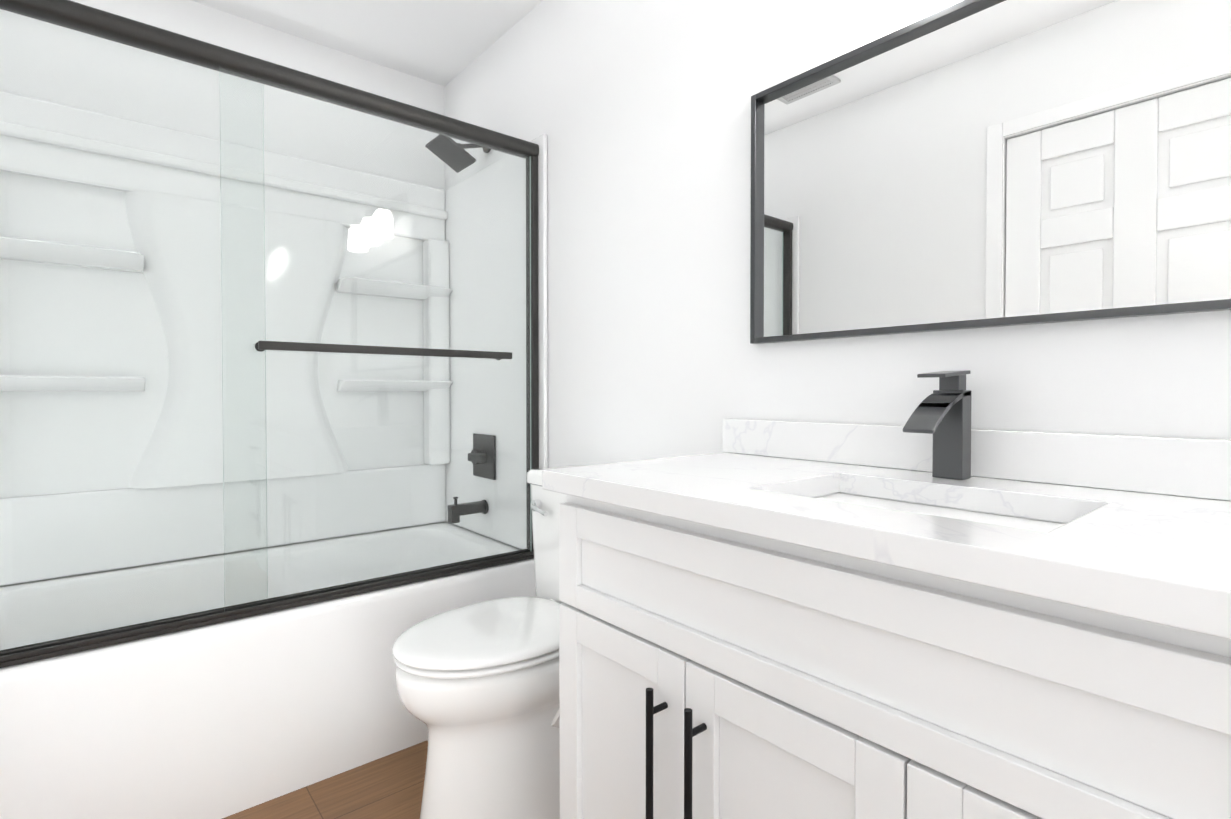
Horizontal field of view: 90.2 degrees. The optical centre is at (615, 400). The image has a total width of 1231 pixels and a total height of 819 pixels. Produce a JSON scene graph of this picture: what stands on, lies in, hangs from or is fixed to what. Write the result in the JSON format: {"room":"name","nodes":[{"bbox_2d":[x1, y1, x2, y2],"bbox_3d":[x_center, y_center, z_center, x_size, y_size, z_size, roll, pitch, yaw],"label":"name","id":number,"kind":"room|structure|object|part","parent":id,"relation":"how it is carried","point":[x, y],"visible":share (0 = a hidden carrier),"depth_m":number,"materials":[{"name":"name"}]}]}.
{"room":"bathroom","nodes":[
{"label":"bathroom","id":0,"kind":"room"},
{"bbox_2d":[0,0,445,585],"bbox_3d":[-1.372,-0.179,2.269,1.530,2.400,0.100,-1,1,-40],"label":"wall","id":1,"kind":"structure","parent":0,"point":[202,22],"depth_m":2.18,"materials":[{"name":"white paint"}]},
{"bbox_2d":[0,134,547,548],"bbox_3d":[-1.076,-0.181,1.918,1.524,1.447,0.813,-1,1,-40],"label":"wall panels","id":2,"kind":"object","parent":1,"relation":"attached to","point":[464,477],"visible":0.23,"depth_m":2.18,"materials":[{"name":"white plastic"}]},
{"bbox_2d":[0,91,449,585],"bbox_3d":[-1.304,-0.184,2.188,1.492,1.446,0.075,-1,1,-40],"label":"shower surround","id":3,"kind":"object","parent":2,"relation":"attached to","point":[295,176],"depth_m":2.12,"materials":[{"name":"white plastic"}]},
{"bbox_2d":[0,236,452,390],"bbox_3d":[-1.292,-0.251,2.174,1.492,0.435,0.150,-1,1,-40],"label":"wall shelves","id":4,"kind":"object","parent":2,"relation":"attached to","point":[371,284],"depth_m":1.90,"materials":[{"name":"white plastic"}]},
{"bbox_2d":[125,190,347,488],"bbox_3d":[-1.307,-0.198,2.192,0.690,0.960,0.066,-1,1,-40],"label":"wall","id":5,"kind":"structure","parent":2,"relation":"attached to","point":[297,406],"depth_m":2.13,"materials":[{"name":"white plastic"}]},
{"bbox_2d":[222,740,427,818],"bbox_3d":[-0.242,1.065,0.951,1.730,0.050,3.600,-1,1,-40],"label":"floor","id":6,"kind":"structure","parent":0,"point":[390,786],"depth_m":1.60,"materials":[{"name":"brown wood"}]},
{"bbox_2d":[0,522,536,818],"bbox_3d":[-1.080,0.785,1.938,1.522,0.480,0.796,-1,1,-40],"label":"bathtub","id":7,"kind":"object","parent":6,"relation":"on","point":[221,720],"visible":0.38,"depth_m":1.59,"materials":[{"name":"white ceramic"}]},
{"bbox_2d":[0,0,538,667],"bbox_3d":[-0.837,-0.164,1.637,1.488,1.423,0.101,-1,1,-40],"label":"shower door","id":8,"kind":"structure","parent":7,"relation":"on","point":[76,16],"depth_m":1.58,"materials":[{"name":"clear glass"}]},
{"bbox_3d":[-1.165,-0.151,1.405,0.640,1.372,0.006,-1,1,-40],"label":"glass","id":9,"kind":"part","parent":8,"relation":"part of","materials":[{"name":"grey"}]},
{"bbox_3d":[-0.849,-0.851,1.641,1.488,0.048,0.060,-1,1,-40],"label":"header rail","id":10,"kind":"part","parent":8,"relation":"part of","materials":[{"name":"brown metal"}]},
{"bbox_3d":[-0.635,-0.157,1.816,0.900,1.372,0.006,-1,1,-40],"label":"glass","id":11,"kind":"part","parent":8,"relation":"part of","materials":[{"name":"grey"}]},
{"bbox_3d":[-0.634,-0.142,1.788,0.725,0.025,0.069,-1,1,-40],"label":"handle","id":12,"kind":"part","parent":8,"relation":"part of","materials":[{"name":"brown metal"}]},
{"bbox_2d":[392,465,588,818],"bbox_3d":[-0.229,0.617,1.569,0.670,0.828,0.424,-1,1,-40],"label":"toilet","id":13,"kind":"object","parent":6,"relation":"on","point":[477,685],"visible":0.67,"depth_m":1.40,"materials":[{"name":"white ceramic"}]},
{"bbox_3d":[-0.303,0.571,1.505,0.479,0.046,0.380,-1,1,-40],"label":"seat","id":14,"kind":"part","parent":13,"relation":"part of","materials":[{"name":"white plastic"}]},
{"bbox_3d":[-0.211,0.300,1.716,0.032,0.034,0.092,-1,1,-40],"label":"handle","id":15,"kind":"part","parent":13,"relation":"part of","materials":[{"name":"silver metal"}]},
{"bbox_3d":[-0.056,0.414,1.712,0.200,0.340,0.404,-1,1,-40],"label":"tank","id":16,"kind":"part","parent":13,"relation":"part of","materials":[{"name":"white ceramic"}]},
{"bbox_3d":[-0.056,0.222,1.710,0.216,0.042,0.424,-1,1,-40],"label":"tank lid","id":17,"kind":"part","parent":13,"relation":"part of","materials":[{"name":"white ceramic"}]},
{"bbox_2d":[542,482,1230,818],"bbox_3d":[0.466,0.607,0.856,0.556,0.868,1.220,-1,1,-40],"label":"bathroom vanity","id":18,"kind":"object","parent":6,"relation":"on","point":[936,606],"depth_m":0.71,"materials":[{"name":"white paint"}]},
{"bbox_2d":[542,450,1230,625],"bbox_3d":[0.471,0.153,0.854,0.542,0.036,1.252,-1,1,-40],"label":"countertop","id":19,"kind":"structure","parent":18,"relation":"on","point":[1140,547],"depth_m":0.72,"materials":[{"name":"white stone"}]},
{"bbox_2d":[794,482,1073,529],"bbox_3d":[0.431,0.236,0.882,0.318,0.154,0.437,-1,1,-40],"label":"sink","id":20,"kind":"object","parent":19,"relation":"in","point":[936,503],"depth_m":0.97,"materials":[{"name":"white ceramic"}]},
{"bbox_2d":[898,370,973,477],"bbox_3d":[0.533,0.041,1.013,0.151,0.183,0.048,-1,1,-40],"label":"faucet","id":21,"kind":"object","parent":19,"relation":"on","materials":[{"name":"grey metal"}]},
{"bbox_2d":[191,0,541,85],"bbox_3d":[-0.242,-1.385,0.915,1.730,0.050,3.600,-1,1,-40],"label":"ceiling","id":22,"kind":"structure","parent":0,"point":[442,42],"depth_m":2.25,"materials":[{"name":"white paint"}]},
{"bbox_2d":[444,0,1230,549],"bbox_3d":[0.380,-0.168,1.460,0.100,2.400,3.600,-1,1,-40],"label":"wall","id":23,"kind":"structure","parent":0,"point":[638,112],"depth_m":1.58,"materials":[{"name":"white paint"}]},
{"bbox_2d":[425,134,495,523],"bbox_3d":[-0.582,-0.284,2.340,0.227,1.494,0.180,-1,1,-40],"label":"shower fixtures","id":24,"kind":"object","parent":23,"relation":"attached to","point":[486,439],"depth_m":2.34,"materials":[{"name":"black metal"}]},
{"bbox_3d":[-0.570,0.415,2.367,0.150,0.097,0.058,-1,1,-40],"label":"spout","id":25,"kind":"part","parent":24,"relation":"part of","materials":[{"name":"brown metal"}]},
{"bbox_2d":[750,0,1230,343],"bbox_3d":[0.676,-0.411,1.006,0.025,0.570,1.100,-1,1,-40],"label":"mirror","id":26,"kind":"object","parent":23,"relation":"attached to","point":[967,164],"visible":1,"depth_m":1.04,"materials":[{"name":"grey mirror"}]},
{"bbox_2d":[722,418,1230,497],"bbox_3d":[0.671,0.091,1.022,0.018,0.081,1.252,-1,1,-40],"label":"backsplash","id":27,"kind":"structure","parent":0,"relation":"attached to","point":[1201,468],"depth_m":1.00,"materials":[{"name":"white stone"}]}
]}

